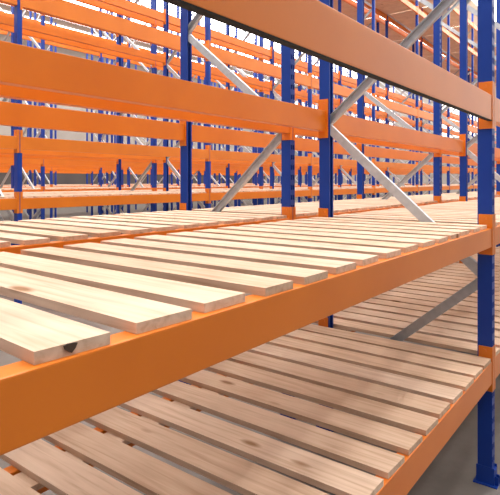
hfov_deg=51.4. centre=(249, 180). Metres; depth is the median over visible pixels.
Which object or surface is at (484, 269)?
frame
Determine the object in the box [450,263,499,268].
shelf slat
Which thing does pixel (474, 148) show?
beam
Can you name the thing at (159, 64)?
beam
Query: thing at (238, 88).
frame
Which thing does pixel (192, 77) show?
frame
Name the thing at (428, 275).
shelf slat
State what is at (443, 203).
shelf slat
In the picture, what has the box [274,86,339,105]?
beam
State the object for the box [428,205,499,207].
shelf slat
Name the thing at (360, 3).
frame
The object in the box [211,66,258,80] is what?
beam
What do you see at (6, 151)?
beam
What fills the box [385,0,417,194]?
frame
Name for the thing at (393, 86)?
frame
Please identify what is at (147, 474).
shelf slat
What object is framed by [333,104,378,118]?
beam
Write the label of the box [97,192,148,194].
shelf slat
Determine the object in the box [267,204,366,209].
shelf slat
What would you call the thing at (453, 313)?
shelf slat
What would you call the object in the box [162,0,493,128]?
beam
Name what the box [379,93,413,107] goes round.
beam
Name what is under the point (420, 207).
shelf slat
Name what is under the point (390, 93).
beam
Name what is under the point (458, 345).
shelf slat
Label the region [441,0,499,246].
frame
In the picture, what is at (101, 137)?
frame
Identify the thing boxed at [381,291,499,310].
shelf slat
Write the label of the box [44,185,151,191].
beam
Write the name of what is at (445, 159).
beam
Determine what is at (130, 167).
beam
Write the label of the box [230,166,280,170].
beam
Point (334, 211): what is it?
shelf slat
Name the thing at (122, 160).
beam
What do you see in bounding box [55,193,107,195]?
shelf slat
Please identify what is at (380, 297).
shelf slat
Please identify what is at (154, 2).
frame
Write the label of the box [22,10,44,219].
frame
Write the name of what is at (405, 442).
shelf slat
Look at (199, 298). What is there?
shelf slat
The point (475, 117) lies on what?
frame
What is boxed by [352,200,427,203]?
shelf slat
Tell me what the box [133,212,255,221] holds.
shelf slat
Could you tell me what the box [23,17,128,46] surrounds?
beam
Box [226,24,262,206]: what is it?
frame
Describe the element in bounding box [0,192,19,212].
beam
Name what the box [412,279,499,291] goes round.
shelf slat
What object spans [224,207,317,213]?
shelf slat
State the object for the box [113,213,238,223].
shelf slat
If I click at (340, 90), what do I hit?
beam
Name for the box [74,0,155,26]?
beam
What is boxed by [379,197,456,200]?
shelf slat
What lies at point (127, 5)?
beam
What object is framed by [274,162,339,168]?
beam
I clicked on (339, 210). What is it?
shelf slat
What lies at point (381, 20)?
beam
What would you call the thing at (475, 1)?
window
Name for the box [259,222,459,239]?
shelf slat
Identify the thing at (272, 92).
frame
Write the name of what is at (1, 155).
beam
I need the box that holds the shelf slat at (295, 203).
[295,203,382,207]
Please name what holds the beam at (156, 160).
attached to the frame at (260, 94)
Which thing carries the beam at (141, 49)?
attached to the frame at (129, 170)
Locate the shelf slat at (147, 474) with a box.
[43,422,232,494]
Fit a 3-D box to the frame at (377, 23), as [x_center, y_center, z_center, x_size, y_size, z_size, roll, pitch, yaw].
[3.919,-2.750,17.891,1.160,8.900,0.102,0,0,37]
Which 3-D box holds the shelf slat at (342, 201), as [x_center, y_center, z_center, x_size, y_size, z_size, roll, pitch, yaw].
[1.376,0.256,6.041,1.073,0.020,0.121,0,0,38]
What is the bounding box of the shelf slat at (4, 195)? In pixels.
[4,195,32,197]
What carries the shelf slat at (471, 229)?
on the beam at (322, 212)
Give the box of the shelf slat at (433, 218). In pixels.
[339,214,499,224]
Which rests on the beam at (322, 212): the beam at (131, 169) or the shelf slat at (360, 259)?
the shelf slat at (360, 259)
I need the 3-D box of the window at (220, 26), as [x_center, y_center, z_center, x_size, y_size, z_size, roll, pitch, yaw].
[-4.416,-8.665,25.568,1.500,0.050,45.800,0,0,37]
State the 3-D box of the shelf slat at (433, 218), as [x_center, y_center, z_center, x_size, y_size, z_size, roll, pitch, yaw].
[1.105,0.256,3.487,1.078,0.020,0.128,0,0,37]
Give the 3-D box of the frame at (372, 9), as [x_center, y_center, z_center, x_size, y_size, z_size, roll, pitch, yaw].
[2.947,-2.750,14.425,1.160,8.900,0.102,0,0,37]
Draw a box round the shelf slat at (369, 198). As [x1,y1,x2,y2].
[369,198,448,201]
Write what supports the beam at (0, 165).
attached to the frame at (101, 137)
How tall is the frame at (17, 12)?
8.900 m
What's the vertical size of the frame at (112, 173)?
8.900 m
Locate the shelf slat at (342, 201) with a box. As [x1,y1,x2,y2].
[342,201,399,202]
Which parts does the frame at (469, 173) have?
post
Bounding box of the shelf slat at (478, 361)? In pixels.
[298,324,490,369]
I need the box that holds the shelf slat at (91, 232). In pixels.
[0,221,120,236]
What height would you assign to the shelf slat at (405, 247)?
0.020 m
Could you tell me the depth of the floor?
3.30 m
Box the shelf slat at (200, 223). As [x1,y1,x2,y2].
[92,215,217,226]
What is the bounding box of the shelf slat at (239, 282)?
[21,247,292,296]
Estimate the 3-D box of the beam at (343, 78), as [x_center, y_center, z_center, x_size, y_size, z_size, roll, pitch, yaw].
[3.553,-2.962,16.066,0.074,0.273,3.333,0,0,37]
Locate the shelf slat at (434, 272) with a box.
[429,271,499,280]
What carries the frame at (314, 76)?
on the floor
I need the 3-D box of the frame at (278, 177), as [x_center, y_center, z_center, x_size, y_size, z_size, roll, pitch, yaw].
[1.845,-2.750,40.795,1.100,8.900,0.058,0,0,37]
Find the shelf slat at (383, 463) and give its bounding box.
[151,381,404,478]
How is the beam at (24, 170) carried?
attached to the frame at (92, 29)
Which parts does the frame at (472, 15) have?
post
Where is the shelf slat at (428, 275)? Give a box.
[425,274,499,283]
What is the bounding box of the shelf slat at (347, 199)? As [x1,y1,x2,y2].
[347,199,432,202]
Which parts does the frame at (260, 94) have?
post, post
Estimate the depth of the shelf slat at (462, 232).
2.79 m
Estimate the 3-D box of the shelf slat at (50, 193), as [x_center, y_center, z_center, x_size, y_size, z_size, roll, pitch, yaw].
[-2.525,0.200,7.283,1.084,0.020,0.131,0,0,38]
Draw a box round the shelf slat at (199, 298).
[0,252,244,312]
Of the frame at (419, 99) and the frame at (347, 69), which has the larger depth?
the frame at (419, 99)
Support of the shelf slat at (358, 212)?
on the beam at (461, 198)
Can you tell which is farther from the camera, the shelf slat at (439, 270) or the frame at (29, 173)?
the frame at (29, 173)
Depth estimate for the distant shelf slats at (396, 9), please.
19.75 m
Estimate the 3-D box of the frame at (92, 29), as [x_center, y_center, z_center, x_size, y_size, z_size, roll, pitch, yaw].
[-6.270,-2.750,21.658,1.100,8.900,0.058,0,0,37]
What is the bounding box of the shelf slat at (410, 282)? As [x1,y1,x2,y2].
[405,281,499,295]
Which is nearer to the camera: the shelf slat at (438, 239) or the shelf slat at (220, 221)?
the shelf slat at (438, 239)
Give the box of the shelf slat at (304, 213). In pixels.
[204,208,315,215]
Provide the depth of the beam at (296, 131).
4.84 m
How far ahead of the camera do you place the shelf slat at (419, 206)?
4.76 m
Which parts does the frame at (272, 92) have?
post, post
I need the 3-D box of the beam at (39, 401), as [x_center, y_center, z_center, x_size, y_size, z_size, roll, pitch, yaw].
[0.323,0.301,1.610,0.074,0.226,3.333,0,0,37]
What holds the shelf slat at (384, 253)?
on the beam at (322, 212)
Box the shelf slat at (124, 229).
[18,219,150,233]
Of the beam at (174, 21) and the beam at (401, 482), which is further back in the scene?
the beam at (174, 21)
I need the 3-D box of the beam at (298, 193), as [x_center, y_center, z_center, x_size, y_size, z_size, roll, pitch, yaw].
[0.309,0.259,10.129,0.074,0.253,3.333,0,0,37]
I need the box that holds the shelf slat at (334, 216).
[333,215,497,225]
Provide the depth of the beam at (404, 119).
19.07 m
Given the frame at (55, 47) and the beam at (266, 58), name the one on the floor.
the frame at (55, 47)
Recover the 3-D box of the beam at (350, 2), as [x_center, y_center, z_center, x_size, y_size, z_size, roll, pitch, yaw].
[3.313,-5.481,16.250,0.074,0.273,3.333,0,0,37]
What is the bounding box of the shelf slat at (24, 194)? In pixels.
[24,194,72,196]
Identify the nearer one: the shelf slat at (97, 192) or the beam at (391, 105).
the shelf slat at (97, 192)
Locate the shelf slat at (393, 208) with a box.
[388,208,499,212]
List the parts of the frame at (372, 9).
post, post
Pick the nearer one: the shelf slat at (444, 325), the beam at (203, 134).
the shelf slat at (444, 325)
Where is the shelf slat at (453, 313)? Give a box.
[363,298,499,323]
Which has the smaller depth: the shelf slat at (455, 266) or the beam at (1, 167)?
the shelf slat at (455, 266)
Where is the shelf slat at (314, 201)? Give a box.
[314,201,402,205]
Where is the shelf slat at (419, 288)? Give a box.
[396,284,499,300]
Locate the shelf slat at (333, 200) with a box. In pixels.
[333,200,422,203]
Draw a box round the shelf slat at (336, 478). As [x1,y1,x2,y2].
[118,393,383,494]
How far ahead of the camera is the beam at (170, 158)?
10.65 m
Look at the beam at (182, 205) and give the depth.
4.35 m
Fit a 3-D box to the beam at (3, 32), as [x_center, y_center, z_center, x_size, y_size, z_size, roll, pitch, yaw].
[-5.650,-3.942,14.780,0.074,0.273,3.333,0,0,37]
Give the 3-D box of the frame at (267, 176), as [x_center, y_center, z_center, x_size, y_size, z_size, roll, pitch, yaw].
[0.901,-2.750,20.290,1.100,8.900,0.058,0,0,37]
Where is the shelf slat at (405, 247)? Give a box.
[193,229,417,252]
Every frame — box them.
[0,0,21,303]
[0,6,13,245]
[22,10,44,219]
[22,11,31,219]
[27,40,40,216]
[34,12,52,218]
[45,23,56,217]
[86,53,98,212]
[91,11,107,215]
[99,8,122,233]
[102,40,115,213]
[111,12,126,213]
[116,0,156,213]
[127,0,151,212]
[135,65,148,209]
[157,49,162,206]
[163,1,210,210]
[171,31,179,210]
[177,6,199,209]
[179,7,295,418]
[192,77,201,207]
[200,45,215,208]
[204,16,225,205]
[211,82,223,204]
[219,36,234,206]
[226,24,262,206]
[230,88,238,205]
[235,28,256,220]
[239,57,254,206]
[241,91,252,203]
[257,79,268,203]
[258,58,267,204]
[263,38,280,204]
[270,41,311,203]
[274,100,279,201]
[295,52,301,202]
[298,0,318,202]
[302,76,314,200]
[305,54,318,201]
[316,0,499,489]
[317,58,336,200]
[338,0,374,199]
[341,67,356,199]
[342,78,355,199]
[347,69,365,198]
[349,7,378,198]
[357,0,440,200]
[369,83,384,196]
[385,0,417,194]
[388,21,414,196]
[393,86,410,196]
[394,89,409,195]
[418,43,432,194]
[419,99,429,194]
[420,8,449,194]
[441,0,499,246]
[442,59,459,193]
[450,13,473,191]
[460,0,499,200]
[468,44,477,191]
[475,117,477,190]
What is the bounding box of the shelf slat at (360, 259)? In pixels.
[134,235,377,265]
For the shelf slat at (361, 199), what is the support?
on the beam at (436, 198)
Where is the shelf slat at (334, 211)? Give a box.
[233,206,337,212]
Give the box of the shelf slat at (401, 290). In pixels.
[389,288,499,305]
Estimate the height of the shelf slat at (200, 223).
0.020 m
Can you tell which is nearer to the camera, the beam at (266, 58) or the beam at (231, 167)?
the beam at (266, 58)
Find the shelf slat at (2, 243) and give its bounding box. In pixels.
[0,240,9,247]
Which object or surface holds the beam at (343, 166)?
attached to the frame at (416, 1)
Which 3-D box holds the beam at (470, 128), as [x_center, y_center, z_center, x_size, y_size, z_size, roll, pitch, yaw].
[8.438,-2.192,20.747,0.074,0.353,3.333,0,0,37]
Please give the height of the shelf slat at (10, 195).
0.020 m
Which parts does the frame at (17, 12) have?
post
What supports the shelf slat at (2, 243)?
on the beam at (288, 211)
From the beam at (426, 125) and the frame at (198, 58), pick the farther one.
the beam at (426, 125)
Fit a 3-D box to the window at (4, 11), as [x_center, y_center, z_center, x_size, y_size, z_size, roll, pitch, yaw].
[-10.657,-8.665,30.346,1.500,0.050,45.800,0,0,37]
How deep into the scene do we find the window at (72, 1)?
28.69 m
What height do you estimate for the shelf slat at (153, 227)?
0.020 m
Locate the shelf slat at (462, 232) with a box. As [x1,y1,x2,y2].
[276,220,468,235]
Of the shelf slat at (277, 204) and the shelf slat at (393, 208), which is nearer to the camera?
the shelf slat at (393, 208)
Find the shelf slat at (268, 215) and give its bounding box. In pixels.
[170,210,286,218]
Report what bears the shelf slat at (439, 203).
on the beam at (461, 198)
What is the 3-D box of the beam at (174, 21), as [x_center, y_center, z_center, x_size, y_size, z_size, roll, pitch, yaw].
[-0.512,-2.962,10.758,0.074,0.273,3.333,0,0,37]
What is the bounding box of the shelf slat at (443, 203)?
[443,203,499,204]
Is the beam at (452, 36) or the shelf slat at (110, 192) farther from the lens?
the beam at (452, 36)
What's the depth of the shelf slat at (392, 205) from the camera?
5.41 m
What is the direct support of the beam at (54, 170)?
attached to the frame at (50, 47)
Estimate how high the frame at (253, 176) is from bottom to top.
8.900 m
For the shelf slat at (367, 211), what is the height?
0.020 m
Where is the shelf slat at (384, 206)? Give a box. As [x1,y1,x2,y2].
[303,203,390,207]
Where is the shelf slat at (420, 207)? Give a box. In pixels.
[420,207,499,210]
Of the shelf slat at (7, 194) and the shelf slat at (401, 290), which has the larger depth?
the shelf slat at (7, 194)
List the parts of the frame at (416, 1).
post, post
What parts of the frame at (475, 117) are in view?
post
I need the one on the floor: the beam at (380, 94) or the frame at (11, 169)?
the frame at (11, 169)
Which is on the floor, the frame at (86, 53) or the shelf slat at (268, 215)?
the frame at (86, 53)
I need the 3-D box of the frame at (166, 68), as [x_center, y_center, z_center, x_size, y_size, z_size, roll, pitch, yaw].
[-1.117,-2.750,9.116,1.160,8.900,0.102,0,0,37]
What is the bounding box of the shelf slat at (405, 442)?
[180,370,422,455]
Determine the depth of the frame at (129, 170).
15.11 m
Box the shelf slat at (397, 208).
[397,208,499,211]
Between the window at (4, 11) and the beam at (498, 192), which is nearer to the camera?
the beam at (498, 192)
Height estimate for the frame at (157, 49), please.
8.900 m
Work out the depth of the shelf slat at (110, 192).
8.28 m
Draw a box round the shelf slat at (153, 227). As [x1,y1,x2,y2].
[45,217,174,230]
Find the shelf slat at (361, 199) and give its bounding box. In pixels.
[361,199,437,202]
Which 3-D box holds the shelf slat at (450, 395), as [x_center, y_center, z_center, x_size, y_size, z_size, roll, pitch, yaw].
[0.474,0.995,2.759,1.218,0.022,0.140,0,0,38]
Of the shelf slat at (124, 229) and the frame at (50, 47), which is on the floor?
the frame at (50, 47)
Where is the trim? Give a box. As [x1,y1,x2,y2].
[0,173,264,184]
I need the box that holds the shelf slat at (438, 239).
[239,224,447,243]
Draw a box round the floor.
[0,198,499,494]
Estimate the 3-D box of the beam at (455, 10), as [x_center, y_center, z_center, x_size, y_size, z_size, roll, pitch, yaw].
[8.438,-6.591,20.747,0.074,0.273,3.333,0,0,37]
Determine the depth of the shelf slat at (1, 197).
6.04 m
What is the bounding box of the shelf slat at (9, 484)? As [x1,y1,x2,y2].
[0,467,40,494]
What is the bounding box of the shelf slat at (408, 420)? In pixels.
[204,360,437,435]
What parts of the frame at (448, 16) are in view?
post, post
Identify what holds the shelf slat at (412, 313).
on the batten
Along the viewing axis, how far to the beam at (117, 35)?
9.29 m
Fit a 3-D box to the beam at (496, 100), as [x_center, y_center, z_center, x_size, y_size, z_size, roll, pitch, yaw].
[2.355,-0.421,4.264,0.074,0.263,3.333,0,0,37]
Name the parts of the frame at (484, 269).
post, post, foot plate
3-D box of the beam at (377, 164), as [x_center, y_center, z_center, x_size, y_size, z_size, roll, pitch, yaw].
[4.373,-0.462,15.438,0.074,0.273,3.333,0,0,37]
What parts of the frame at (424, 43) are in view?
post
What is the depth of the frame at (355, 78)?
36.98 m
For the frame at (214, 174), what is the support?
on the floor
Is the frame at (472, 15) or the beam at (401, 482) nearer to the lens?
the beam at (401, 482)
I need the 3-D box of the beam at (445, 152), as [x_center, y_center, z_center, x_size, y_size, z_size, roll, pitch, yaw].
[3.328,-0.421,7.730,0.074,0.263,3.333,0,0,37]
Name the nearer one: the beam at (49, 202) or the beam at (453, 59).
the beam at (49, 202)
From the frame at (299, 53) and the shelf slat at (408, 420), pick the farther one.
the frame at (299, 53)
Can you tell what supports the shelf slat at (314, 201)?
on the beam at (436, 198)
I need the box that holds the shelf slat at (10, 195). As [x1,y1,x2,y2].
[10,195,46,197]
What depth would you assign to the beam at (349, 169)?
17.23 m
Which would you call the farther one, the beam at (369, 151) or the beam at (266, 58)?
the beam at (266, 58)
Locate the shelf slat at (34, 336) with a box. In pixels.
[0,298,109,364]
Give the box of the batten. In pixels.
[14,376,247,490]
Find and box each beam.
[0,2,118,36]
[0,11,13,17]
[0,14,165,65]
[0,24,155,67]
[0,30,99,57]
[0,40,327,137]
[0,84,292,139]
[0,101,185,145]
[0,130,19,152]
[0,148,165,162]
[0,153,155,162]
[0,154,118,163]
[0,158,43,165]
[0,165,99,169]
[0,166,51,170]
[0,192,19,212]
[0,207,292,253]
[0,214,493,455]
[1,186,43,191]
[4,317,327,493]
[20,0,209,61]
[20,130,209,160]
[20,188,209,212]
[22,164,128,168]
[22,165,122,169]
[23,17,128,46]
[24,170,91,172]
[44,159,151,168]
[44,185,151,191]
[52,168,126,170]
[52,184,115,186]
[54,170,111,172]
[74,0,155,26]
[97,0,165,24]
[102,53,177,73]
[102,168,177,170]
[121,35,227,65]
[121,159,227,166]
[130,45,204,66]
[130,167,204,170]
[131,169,179,171]
[156,20,261,60]
[156,61,261,91]
[156,160,261,166]
[157,163,225,168]
[157,187,225,188]
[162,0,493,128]
[169,15,271,58]
[169,59,271,90]
[169,157,271,166]
[179,71,235,87]
[180,203,185,209]
[192,125,361,154]
[210,41,310,88]
[210,145,310,165]
[210,187,310,202]
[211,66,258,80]
[211,169,258,170]
[230,164,299,169]
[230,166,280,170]
[230,186,280,187]
[263,55,318,76]
[263,87,317,103]
[266,81,306,92]
[274,51,339,80]
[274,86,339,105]
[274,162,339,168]
[293,128,440,156]
[293,196,440,219]
[301,167,350,170]
[312,77,374,105]
[312,157,374,165]
[312,185,374,195]
[318,208,327,216]
[333,78,378,96]
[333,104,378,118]
[333,115,465,155]
[341,75,386,95]
[341,102,386,117]
[342,0,378,21]
[342,165,386,170]
[354,0,386,20]
[364,146,432,161]
[375,93,417,117]
[375,159,417,168]
[375,185,417,194]
[376,345,493,494]
[379,16,407,37]
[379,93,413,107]
[379,115,413,126]
[388,16,421,41]
[388,91,421,106]
[388,114,421,125]
[399,0,417,14]
[414,104,432,112]
[418,6,449,36]
[418,41,432,53]
[418,107,449,126]
[423,39,446,55]
[423,103,446,114]
[423,123,446,131]
[441,150,499,163]
[441,191,499,202]
[442,55,459,68]
[442,155,477,165]
[450,5,473,27]
[450,33,473,54]
[450,56,468,70]
[450,119,473,132]
[459,196,465,200]
[468,143,499,157]
[494,82,499,128]
[494,214,499,253]
[494,345,499,389]
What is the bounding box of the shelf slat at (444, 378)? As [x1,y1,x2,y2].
[265,336,473,390]
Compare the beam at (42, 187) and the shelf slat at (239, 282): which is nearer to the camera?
the shelf slat at (239, 282)
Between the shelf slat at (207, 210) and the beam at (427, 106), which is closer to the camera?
the shelf slat at (207, 210)
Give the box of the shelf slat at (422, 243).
[217,226,434,247]
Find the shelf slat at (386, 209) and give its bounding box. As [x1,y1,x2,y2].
[380,209,499,214]
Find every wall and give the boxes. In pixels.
[0,34,264,152]
[265,82,495,199]
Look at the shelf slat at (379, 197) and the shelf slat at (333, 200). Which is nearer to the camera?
the shelf slat at (333, 200)
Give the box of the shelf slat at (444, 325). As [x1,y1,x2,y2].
[342,307,499,337]
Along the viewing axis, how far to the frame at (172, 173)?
23.78 m
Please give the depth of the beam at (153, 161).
8.34 m
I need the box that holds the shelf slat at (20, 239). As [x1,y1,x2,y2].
[0,232,49,244]
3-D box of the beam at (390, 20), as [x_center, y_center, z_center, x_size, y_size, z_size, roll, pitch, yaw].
[5.585,-5.481,18.721,0.074,0.273,3.333,0,0,37]
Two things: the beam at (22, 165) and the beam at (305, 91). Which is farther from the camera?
the beam at (305, 91)
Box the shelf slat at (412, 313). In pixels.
[352,302,499,330]
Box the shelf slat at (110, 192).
[110,192,158,194]
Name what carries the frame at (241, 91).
on the floor
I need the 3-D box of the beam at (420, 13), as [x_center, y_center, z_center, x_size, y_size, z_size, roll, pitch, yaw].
[6.406,-5.481,18.093,0.074,0.273,3.333,0,0,37]
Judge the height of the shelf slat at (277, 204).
0.020 m
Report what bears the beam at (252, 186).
attached to the frame at (267, 176)
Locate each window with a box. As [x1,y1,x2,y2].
[4,11,275,82]
[66,0,316,77]
[130,0,366,78]
[295,101,316,139]
[352,88,392,124]
[442,104,477,137]
[472,0,495,20]
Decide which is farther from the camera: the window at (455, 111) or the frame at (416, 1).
the window at (455, 111)
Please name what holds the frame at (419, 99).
on the floor
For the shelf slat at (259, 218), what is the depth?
3.68 m
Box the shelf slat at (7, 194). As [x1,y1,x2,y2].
[7,194,59,196]
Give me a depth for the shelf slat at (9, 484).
1.67 m
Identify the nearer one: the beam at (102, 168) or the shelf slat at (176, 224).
the shelf slat at (176, 224)
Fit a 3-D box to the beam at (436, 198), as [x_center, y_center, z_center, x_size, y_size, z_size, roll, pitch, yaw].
[1.295,0.301,5.076,0.074,0.226,3.333,0,0,37]
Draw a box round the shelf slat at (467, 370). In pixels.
[283,329,482,379]
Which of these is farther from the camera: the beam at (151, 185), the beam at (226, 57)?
the beam at (151, 185)
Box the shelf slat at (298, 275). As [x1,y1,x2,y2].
[63,242,327,284]
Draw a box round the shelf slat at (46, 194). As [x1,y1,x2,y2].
[46,194,85,196]
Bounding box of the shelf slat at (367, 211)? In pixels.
[361,211,499,217]
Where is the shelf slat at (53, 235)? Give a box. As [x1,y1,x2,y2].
[0,226,87,240]
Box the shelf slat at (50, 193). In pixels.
[50,193,96,195]
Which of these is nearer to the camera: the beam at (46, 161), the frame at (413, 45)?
the beam at (46, 161)
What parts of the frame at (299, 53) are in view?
post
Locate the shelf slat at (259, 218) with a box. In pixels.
[151,211,272,220]
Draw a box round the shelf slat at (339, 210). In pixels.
[241,206,348,211]
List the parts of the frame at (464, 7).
post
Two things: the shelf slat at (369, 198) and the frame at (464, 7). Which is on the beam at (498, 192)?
the shelf slat at (369, 198)
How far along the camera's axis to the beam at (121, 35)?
11.13 m
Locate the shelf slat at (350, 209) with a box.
[253,205,357,210]
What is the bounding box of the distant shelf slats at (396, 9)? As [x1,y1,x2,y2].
[0,0,499,246]
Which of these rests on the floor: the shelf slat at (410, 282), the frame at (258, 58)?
the frame at (258, 58)
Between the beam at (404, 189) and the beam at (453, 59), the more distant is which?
the beam at (453, 59)
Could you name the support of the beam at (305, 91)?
attached to the frame at (267, 176)
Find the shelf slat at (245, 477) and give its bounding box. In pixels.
[83,407,328,494]
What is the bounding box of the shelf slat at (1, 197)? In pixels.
[0,196,14,198]
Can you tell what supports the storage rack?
on the floor
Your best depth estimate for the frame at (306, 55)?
23.25 m
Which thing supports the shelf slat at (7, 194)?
on the beam
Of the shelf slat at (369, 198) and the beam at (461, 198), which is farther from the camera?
the shelf slat at (369, 198)
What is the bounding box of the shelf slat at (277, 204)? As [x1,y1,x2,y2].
[277,204,374,208]
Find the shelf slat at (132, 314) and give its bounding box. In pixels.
[0,267,191,333]
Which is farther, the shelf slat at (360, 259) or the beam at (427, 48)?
the beam at (427, 48)
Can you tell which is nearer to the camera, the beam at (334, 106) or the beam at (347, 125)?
the beam at (347, 125)
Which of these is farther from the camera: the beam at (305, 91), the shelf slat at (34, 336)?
the beam at (305, 91)
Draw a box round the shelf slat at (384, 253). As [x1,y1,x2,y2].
[167,232,400,258]
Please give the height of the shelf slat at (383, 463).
0.022 m
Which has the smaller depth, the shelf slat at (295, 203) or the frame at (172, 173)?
the shelf slat at (295, 203)
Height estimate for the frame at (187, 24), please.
8.900 m
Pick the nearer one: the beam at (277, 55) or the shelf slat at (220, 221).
the shelf slat at (220, 221)
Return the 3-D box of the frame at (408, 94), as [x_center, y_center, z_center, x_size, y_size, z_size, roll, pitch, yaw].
[10.002,-2.750,34.373,1.100,8.900,0.058,0,0,37]
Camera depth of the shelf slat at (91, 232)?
2.67 m
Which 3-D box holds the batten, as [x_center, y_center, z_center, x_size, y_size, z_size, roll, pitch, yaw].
[-0.425,1.017,2.182,0.110,0.022,3.273,0,0,37]
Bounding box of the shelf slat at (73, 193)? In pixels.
[73,193,117,195]
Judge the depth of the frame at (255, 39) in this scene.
21.11 m
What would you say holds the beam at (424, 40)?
attached to the frame at (472, 15)
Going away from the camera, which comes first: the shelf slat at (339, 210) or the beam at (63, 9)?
the shelf slat at (339, 210)
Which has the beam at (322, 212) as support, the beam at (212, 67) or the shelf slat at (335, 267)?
the shelf slat at (335, 267)
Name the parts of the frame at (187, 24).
post, post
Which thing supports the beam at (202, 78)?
attached to the frame at (255, 39)
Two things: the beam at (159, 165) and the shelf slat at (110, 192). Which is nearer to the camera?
the shelf slat at (110, 192)
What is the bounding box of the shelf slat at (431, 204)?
[431,204,499,206]
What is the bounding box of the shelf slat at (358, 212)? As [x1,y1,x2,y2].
[351,212,499,219]
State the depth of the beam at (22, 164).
13.79 m
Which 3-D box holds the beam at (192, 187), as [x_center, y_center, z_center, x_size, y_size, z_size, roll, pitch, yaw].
[-1.737,0.259,15.994,0.074,0.253,3.333,0,0,37]
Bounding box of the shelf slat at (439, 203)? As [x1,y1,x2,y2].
[439,203,499,205]
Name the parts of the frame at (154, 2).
post, post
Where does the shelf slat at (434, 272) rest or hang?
on the batten
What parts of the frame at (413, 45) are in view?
post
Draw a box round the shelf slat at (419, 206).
[419,206,499,209]
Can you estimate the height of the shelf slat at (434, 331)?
0.022 m
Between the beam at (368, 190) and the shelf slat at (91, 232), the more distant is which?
the beam at (368, 190)
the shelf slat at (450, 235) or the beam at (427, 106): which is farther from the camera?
the beam at (427, 106)
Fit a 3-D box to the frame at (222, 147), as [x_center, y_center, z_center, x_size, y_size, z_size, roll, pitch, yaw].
[-2.220,-2.750,35.486,1.100,8.900,0.058,0,0,37]
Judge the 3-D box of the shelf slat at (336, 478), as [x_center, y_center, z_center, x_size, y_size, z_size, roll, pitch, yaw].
[-0.084,0.995,2.024,1.211,0.022,0.140,0,0,37]
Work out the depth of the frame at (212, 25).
17.70 m
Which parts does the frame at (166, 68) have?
post, post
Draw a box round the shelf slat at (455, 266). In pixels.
[446,265,499,271]
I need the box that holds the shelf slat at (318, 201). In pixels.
[318,201,400,203]
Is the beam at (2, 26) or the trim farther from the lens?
the trim
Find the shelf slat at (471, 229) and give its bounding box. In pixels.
[294,218,479,232]
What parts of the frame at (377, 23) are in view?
post, post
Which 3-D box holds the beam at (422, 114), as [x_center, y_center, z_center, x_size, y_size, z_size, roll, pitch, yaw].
[6.406,-2.192,18.093,0.074,0.353,3.333,0,0,37]
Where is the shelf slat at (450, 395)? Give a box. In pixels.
[248,343,462,403]
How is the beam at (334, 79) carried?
attached to the frame at (377, 23)
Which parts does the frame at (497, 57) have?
post, post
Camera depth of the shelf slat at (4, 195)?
6.26 m
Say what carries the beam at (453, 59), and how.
attached to the frame at (472, 15)
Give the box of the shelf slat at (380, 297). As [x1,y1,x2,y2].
[372,294,499,316]
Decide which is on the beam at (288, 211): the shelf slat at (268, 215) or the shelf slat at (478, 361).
the shelf slat at (268, 215)
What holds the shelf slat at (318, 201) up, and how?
on the beam
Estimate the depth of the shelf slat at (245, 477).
1.86 m
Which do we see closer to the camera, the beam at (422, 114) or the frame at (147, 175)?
the beam at (422, 114)
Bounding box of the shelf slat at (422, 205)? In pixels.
[422,205,499,208]
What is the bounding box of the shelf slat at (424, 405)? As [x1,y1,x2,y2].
[227,351,449,418]
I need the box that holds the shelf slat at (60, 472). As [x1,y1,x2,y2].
[0,439,142,494]
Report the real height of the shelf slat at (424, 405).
0.022 m
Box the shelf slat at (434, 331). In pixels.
[333,311,499,347]
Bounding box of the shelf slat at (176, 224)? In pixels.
[70,216,197,228]
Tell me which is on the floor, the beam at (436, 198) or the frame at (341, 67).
the frame at (341, 67)
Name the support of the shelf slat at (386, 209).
on the beam at (461, 198)
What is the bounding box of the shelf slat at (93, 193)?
[93,193,129,194]
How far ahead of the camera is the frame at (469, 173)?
25.32 m
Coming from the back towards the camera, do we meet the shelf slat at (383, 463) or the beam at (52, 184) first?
the beam at (52, 184)
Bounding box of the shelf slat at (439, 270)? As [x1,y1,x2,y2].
[436,269,499,277]
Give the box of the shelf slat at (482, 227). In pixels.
[308,217,486,229]
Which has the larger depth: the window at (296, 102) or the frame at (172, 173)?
the window at (296, 102)
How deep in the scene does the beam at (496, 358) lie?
2.94 m
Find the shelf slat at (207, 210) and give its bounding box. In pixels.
[192,209,303,216]
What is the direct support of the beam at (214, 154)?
attached to the frame at (272, 92)
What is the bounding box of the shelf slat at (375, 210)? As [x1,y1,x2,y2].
[372,210,499,215]
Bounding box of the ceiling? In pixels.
[0,0,495,86]
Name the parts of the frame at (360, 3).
post, post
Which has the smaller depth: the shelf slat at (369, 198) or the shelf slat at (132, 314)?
the shelf slat at (132, 314)
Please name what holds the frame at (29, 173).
on the floor
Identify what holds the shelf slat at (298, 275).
on the beam at (39, 401)
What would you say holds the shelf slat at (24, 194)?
on the beam at (49, 202)
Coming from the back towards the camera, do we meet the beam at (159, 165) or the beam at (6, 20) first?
the beam at (159, 165)
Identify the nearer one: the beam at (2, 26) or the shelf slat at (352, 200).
the shelf slat at (352, 200)
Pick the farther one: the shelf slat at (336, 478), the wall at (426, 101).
the wall at (426, 101)
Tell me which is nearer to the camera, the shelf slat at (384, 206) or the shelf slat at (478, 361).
the shelf slat at (478, 361)
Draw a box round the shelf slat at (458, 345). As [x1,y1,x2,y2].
[314,318,499,355]
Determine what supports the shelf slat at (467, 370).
on the batten
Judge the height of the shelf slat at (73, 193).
0.020 m
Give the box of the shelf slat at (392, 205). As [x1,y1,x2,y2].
[302,202,397,206]
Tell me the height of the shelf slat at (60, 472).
0.022 m
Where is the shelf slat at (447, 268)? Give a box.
[441,267,499,274]
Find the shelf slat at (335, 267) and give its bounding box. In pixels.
[100,238,355,274]
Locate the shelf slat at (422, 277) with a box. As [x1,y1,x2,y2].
[417,276,499,287]
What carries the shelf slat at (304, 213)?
on the beam

